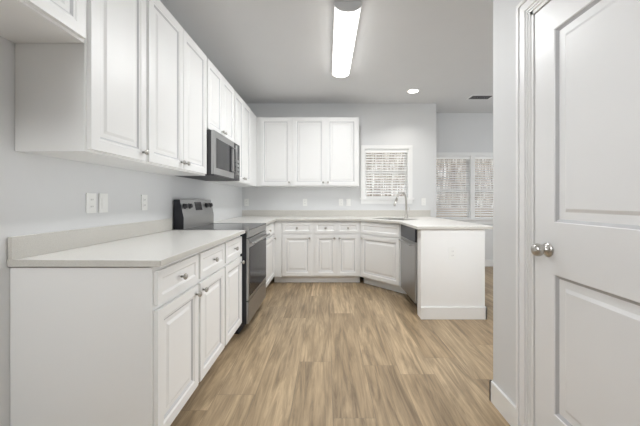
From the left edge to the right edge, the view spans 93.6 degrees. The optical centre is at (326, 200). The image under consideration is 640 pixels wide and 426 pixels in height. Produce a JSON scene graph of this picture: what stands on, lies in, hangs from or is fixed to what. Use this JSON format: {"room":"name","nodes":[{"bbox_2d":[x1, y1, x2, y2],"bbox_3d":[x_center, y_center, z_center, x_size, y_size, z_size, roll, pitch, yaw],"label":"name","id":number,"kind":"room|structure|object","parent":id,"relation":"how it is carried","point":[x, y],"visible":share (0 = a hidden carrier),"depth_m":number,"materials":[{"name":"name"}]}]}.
{"room":"kitchen","nodes":[
{"label":"kitchen","id":0,"kind":"room"},
{"bbox_2d":[0,36,241,425],"bbox_3d":[-1.422,-0.195,1.115,0.120,2.730,7.670,0,0,0],"label":"wall","id":1,"kind":"structure","parent":0,"point":[41,194],"depth_m":1.51,"materials":[{"name":"paint"}]},
{"bbox_2d":[0,0,85,42],"bbox_3d":[-1.183,-0.970,0.844,0.354,0.570,0.928,0,0,0],"label":"upper cabinet","id":2,"kind":"object","parent":1,"relation":"attached to","point":[42,21],"visible":1,"depth_m":1.20,"materials":[{"name":"paint"}]},
{"bbox_2d":[15,0,150,167],"bbox_3d":[-1.199,-0.735,1.525,0.322,1.040,0.430,0,0,0],"label":"upper cabinet","id":3,"kind":"object","parent":1,"relation":"attached to","point":[142,85],"depth_m":1.35,"materials":[{"name":"paint"}]},
{"bbox_2d":[86,193,95,212],"bbox_3d":[-1.357,0.015,1.731,0.008,0.115,0.070,0,0,0],"label":"electrical outlet","id":4,"kind":"object","parent":1,"relation":"attached to","point":[90,202],"visible":1,"depth_m":1.72,"materials":[{"name":"plastic"}]},
{"bbox_2d":[98,193,107,212],"bbox_3d":[-1.356,0.015,1.824,0.010,0.115,0.070,0,0,0],"label":"switch","id":5,"kind":"object","parent":1,"relation":"attached to","point":[102,202],"visible":1,"depth_m":1.81,"materials":[{"name":"plastic"}]},
{"bbox_2d":[141,195,146,209],"bbox_3d":[-1.357,0.015,2.233,0.008,0.115,0.070,0,0,0],"label":"electrical outlet","id":6,"kind":"object","parent":1,"relation":"attached to","point":[143,202],"visible":1,"depth_m":2.22,"materials":[{"name":"plastic"}]},
{"bbox_2d":[124,0,210,175],"bbox_3d":[-1.199,-0.735,2.174,0.322,1.040,0.868,0,0,0],"label":"upper cabinet","id":7,"kind":"object","parent":1,"relation":"attached to","point":[180,70],"depth_m":2.11,"materials":[{"name":"paint"}]},
{"bbox_2d":[211,62,234,142],"bbox_3d":[-1.199,-0.937,2.995,0.322,0.636,0.774,0,0,0],"label":"upper cabinet","id":8,"kind":"object","parent":1,"relation":"attached to","point":[222,93],"depth_m":2.99,"materials":[{"name":"paint"}]},
{"bbox_2d":[179,130,239,180],"bbox_3d":[-1.149,-0.417,2.995,0.422,0.395,0.766,0,0,0],"label":"microwave","id":9,"kind":"object","parent":8,"relation":"attached to","point":[223,158],"visible":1,"depth_m":2.85,"materials":[{"name":"metal"}]},
{"bbox_2d":[207,91,250,183],"bbox_3d":[-1.199,-0.735,3.734,0.322,1.040,0.704,0,0,0],"label":"upper cabinet","id":10,"kind":"object","parent":1,"relation":"attached to","point":[242,111],"depth_m":3.74,"materials":[{"name":"paint"}]},
{"bbox_2d":[227,111,257,186],"bbox_3d":[-1.199,-0.735,4.457,0.322,1.040,0.742,0,0,0],"label":"upper cabinet","id":11,"kind":"object","parent":1,"relation":"attached to","point":[253,118],"depth_m":4.32,"materials":[{"name":"paint"}]},
{"bbox_2d":[160,0,492,112],"bbox_3d":[1.838,-1.600,1.375,6.640,0.080,8.190,0,0,0],"label":"ceiling","id":12,"kind":"structure","parent":0,"point":[439,53],"depth_m":3.10,"materials":[{"name":"paint"}]},
{"bbox_2d":[332,1,361,77],"bbox_3d":[0.166,-1.521,2.997,0.220,0.078,1.294,0,0,0],"label":"ceiling light","id":13,"kind":"object","parent":12,"relation":"attached to","point":[346,19],"visible":0.98,"depth_m":2.72,"materials":[{"name":"white plastic"}]},
{"bbox_2d":[406,88,419,92],"bbox_3d":[1.225,-1.556,4.270,0.190,0.008,0.190,0,0,0],"label":"recessed light","id":14,"kind":"object","parent":12,"relation":"in","point":[414,90],"visible":1,"depth_m":4.24,"materials":[{"name":"paint"}]},
{"bbox_2d":[467,95,492,98],"bbox_3d":[2.308,-1.554,4.520,0.340,0.012,0.180,0,0,0],"label":"ceiling vent","id":15,"kind":"object","parent":12,"relation":"in","point":[480,96],"visible":0.96,"depth_m":4.52,"materials":[{"name":"metal"}]},
{"bbox_2d":[242,103,435,219],"bbox_3d":[0.198,-0.195,5.090,3.120,2.730,0.520,0,0,0],"label":"wall","id":16,"kind":"structure","parent":0,"point":[414,124],"depth_m":4.83,"materials":[{"name":"paint"}]},
{"bbox_2d":[244,199,248,205],"bbox_3d":[-1.292,0.030,4.825,0.070,0.115,0.008,0,0,0],"label":"electrical outlet","id":17,"kind":"object","parent":16,"relation":"attached to","point":[246,202],"visible":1,"depth_m":4.82,"materials":[{"name":"plastic"}]},
{"bbox_2d":[257,117,292,186],"bbox_3d":[-0.789,-0.735,4.667,0.534,1.040,0.322,0,0,0],"label":"upper cabinet","id":18,"kind":"object","parent":16,"relation":"attached to","point":[274,134],"depth_m":4.51,"materials":[{"name":"paint"}]},
{"bbox_2d":[293,117,358,186],"bbox_3d":[-0.021,-0.735,4.667,1.002,1.040,0.322,0,0,0],"label":"upper cabinet","id":19,"kind":"object","parent":16,"relation":"attached to","point":[307,151],"depth_m":4.51,"materials":[{"name":"paint"}]},
{"bbox_2d":[346,199,350,205],"bbox_3d":[0.345,0.030,4.824,0.070,0.115,0.010,0,0,0],"label":"switch","id":20,"kind":"object","parent":16,"relation":"attached to","point":[348,202],"visible":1,"depth_m":4.82,"materials":[{"name":"plastic"}]},
{"bbox_2d":[360,145,413,203],"bbox_3d":[0.958,-0.417,4.867,0.866,0.941,0.163,0,0,0],"label":"kitchen window","id":21,"kind":"structure","parent":16,"relation":"in","point":[407,151],"depth_m":4.84,"materials":[{"name":"paint"}]},
{"bbox_2d":[421,198,425,204],"bbox_3d":[1.552,0.020,4.825,0.070,0.115,0.008,0,0,0],"label":"electrical outlet","id":22,"kind":"object","parent":16,"relation":"attached to","point":[423,201],"visible":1,"depth_m":4.82,"materials":[{"name":"plastic"}]},
{"bbox_2d":[170,266,509,425],"bbox_3d":[1.838,1.200,1.375,6.640,0.060,8.190,0,0,0],"label":"floor","id":23,"kind":"structure","parent":0,"point":[361,353],"depth_m":2.12,"materials":[{"name":"brown wood"}]},
{"bbox_2d":[10,239,229,425],"bbox_3d":[-1.046,0.729,1.728,0.628,0.882,0.876,0,0,0],"label":"base cabinet","id":24,"kind":"object","parent":23,"relation":"on","point":[117,346],"depth_m":1.29,"materials":[{"name":"paint"}]},
{"bbox_2d":[7,214,246,266],"bbox_3d":[-1.035,0.219,1.942,0.655,0.128,1.328,0,0,0],"label":"countertop","id":25,"kind":"structure","parent":24,"relation":"on","point":[157,243],"depth_m":1.56,"materials":[{"name":"stone"}]},
{"bbox_2d":[174,200,269,333],"bbox_3d":[-0.989,0.581,2.995,0.722,1.178,0.768,0,0,0],"label":"range","id":26,"kind":"object","parent":23,"relation":"on","point":[193,214],"visible":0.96,"depth_m":2.81,"materials":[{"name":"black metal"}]},
{"bbox_2d":[230,235,244,338],"bbox_3d":[-1.046,0.729,2.385,0.628,0.882,0.438,0,0,0],"label":"base cabinet","id":27,"kind":"object","parent":23,"relation":"on","point":[236,261],"depth_m":2.43,"materials":[{"name":"paint"}]},
{"bbox_2d":[266,222,273,286],"bbox_3d":[-1.046,0.729,3.786,0.628,0.882,0.800,0,0,0],"label":"base cabinet","id":28,"kind":"object","parent":23,"relation":"on","point":[269,227],"depth_m":3.89,"materials":[{"name":"paint"}]},
{"bbox_2d":[247,218,270,224],"bbox_3d":[-1.032,0.268,3.771,0.655,0.031,0.774,0,0,0],"label":"countertop","id":29,"kind":"structure","parent":28,"relation":"on","point":[249,220],"depth_m":3.82,"materials":[{"name":"stone"}]},
{"bbox_2d":[273,221,312,281],"bbox_3d":[-0.472,0.729,4.514,0.560,0.882,0.627,0,0,0],"label":"base cabinet","id":30,"kind":"object","parent":23,"relation":"on","point":[293,244],"depth_m":4.21,"materials":[{"name":"paint"}]},
{"bbox_2d":[313,221,360,281],"bbox_3d":[0.139,0.729,4.514,0.660,0.882,0.627,0,0,0],"label":"base cabinet","id":31,"kind":"object","parent":23,"relation":"on","point":[335,251],"depth_m":4.21,"materials":[{"name":"paint"}]},
{"bbox_2d":[242,210,436,222],"bbox_3d":[0.148,0.219,4.239,3.020,0.128,1.182,0,0,0],"label":"countertop","id":32,"kind":"structure","parent":31,"relation":"on","point":[275,215],"depth_m":4.81,"materials":[{"name":"stone"}]},
{"bbox_2d":[393,192,409,217],"bbox_3d":[1.058,0.065,4.273,0.271,0.380,0.235,0,0,0],"label":"faucet","id":33,"kind":"object","parent":32,"relation":"on","point":[395,203],"visible":1,"depth_m":4.33,"materials":[{"name":"silver metal"}]},
{"bbox_2d":[361,221,404,293],"bbox_3d":[0.706,0.729,3.967,0.475,0.882,0.533,0,0,0],"label":"base cabinet","id":34,"kind":"object","parent":23,"relation":"on","point":[380,244],"depth_m":3.93,"materials":[{"name":"paint"}]},
{"bbox_2d":[398,224,416,305],"bbox_3d":[1.151,0.730,3.389,0.580,0.881,0.598,0,0,0],"label":"dishwasher","id":35,"kind":"object","parent":23,"relation":"on","point":[408,239],"visible":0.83,"depth_m":3.30,"materials":[{"name":"metal"}]},
{"bbox_2d":[417,229,484,317],"bbox_3d":[1.244,0.727,3.900,0.633,0.886,1.859,0,0,0],"label":"wall","id":36,"kind":"structure","parent":23,"relation":"on","point":[443,280],"depth_m":2.97,"materials":[{"name":"paint"}]},
{"bbox_2d":[395,218,492,228],"bbox_3d":[1.258,0.269,3.554,0.801,0.028,1.208,0,0,0],"label":"countertop","id":37,"kind":"structure","parent":36,"relation":"on","point":[416,223],"depth_m":3.25,"materials":[{"name":"stone"}]},
{"bbox_2d":[449,247,455,258],"bbox_3d":[1.238,0.520,2.965,0.070,0.115,0.008,0,0,0],"label":"outlet","id":38,"kind":"object","parent":36,"relation":"attached to","point":[452,252],"visible":1,"depth_m":2.96,"materials":[{"name":"plastic"}]},
{"bbox_2d":[421,306,486,318],"bbox_3d":[1.251,1.111,3.893,0.648,0.118,1.873,0,0,0],"label":"baseboard","id":39,"kind":"structure","parent":36,"relation":"attached to","point":[453,312],"depth_m":2.96,"materials":[{"name":"paint"}]},
{"bbox_2d":[436,113,492,259],"bbox_3d":[3.398,-0.195,5.410,3.520,2.730,0.120,0,0,0],"label":"wall","id":40,"kind":"structure","parent":0,"point":[464,132],"depth_m":5.35,"materials":[{"name":"paint"}]},
{"bbox_2d":[436,152,492,223],"bbox_3d":[2.593,-0.217,5.386,1.606,1.271,0.163,0,0,0],"label":"nook window","id":41,"kind":"structure","parent":40,"relation":"in","point":[470,192],"depth_m":5.37,"materials":[{"name":"paint"}]},
{"bbox_2d":[485,260,492,265],"bbox_3d":[3.397,1.111,5.343,3.280,0.118,0.014,0,0,0],"label":"baseboard","id":42,"kind":"structure","parent":40,"relation":"attached to","point":[487,262],"depth_m":5.34,"materials":[{"name":"paint"}]},
{"bbox_2d":[493,0,521,405],"bbox_3d":[1.028,-0.195,-0.425,0.120,2.730,4.350,0,0,0],"label":"wall","id":43,"kind":"structure","parent":0,"point":[504,196],"depth_m":1.58,"materials":[{"name":"paint"}]},
{"bbox_2d":[489,380,513,403],"bbox_3d":[2.997,1.111,1.757,4.084,0.118,0.014,0,0,0],"label":"baseboard","id":44,"kind":"structure","parent":43,"relation":"attached to","point":[502,403],"depth_m":1.69,"materials":[{"name":"paint"}]},
{"bbox_2d":[516,0,550,425],"bbox_3d":[1.018,0.098,1.005,0.139,2.145,1.010,0,0,0],"label":"door frame","id":45,"kind":"structure","parent":43,"relation":"attached to","point":[527,11],"depth_m":1.45,"materials":[{"name":"paint"}]},
{"bbox_2d":[531,0,639,425],"bbox_3d":[0.954,0.147,1.005,0.106,2.030,0.800,0,0,0],"label":"door","id":46,"kind":"structure","parent":43,"relation":"in","point":[585,249],"depth_m":1.13,"materials":[{"name":"paint"}]},
{"label":"outside","id":47,"kind":"structure","parent":0,"visible":0},
{"bbox_2d":[366,153,492,216],"bbox_3d":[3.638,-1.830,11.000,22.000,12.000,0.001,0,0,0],"label":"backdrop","id":48,"kind":"structure","parent":47,"point":[436,180],"depth_m":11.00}
]}

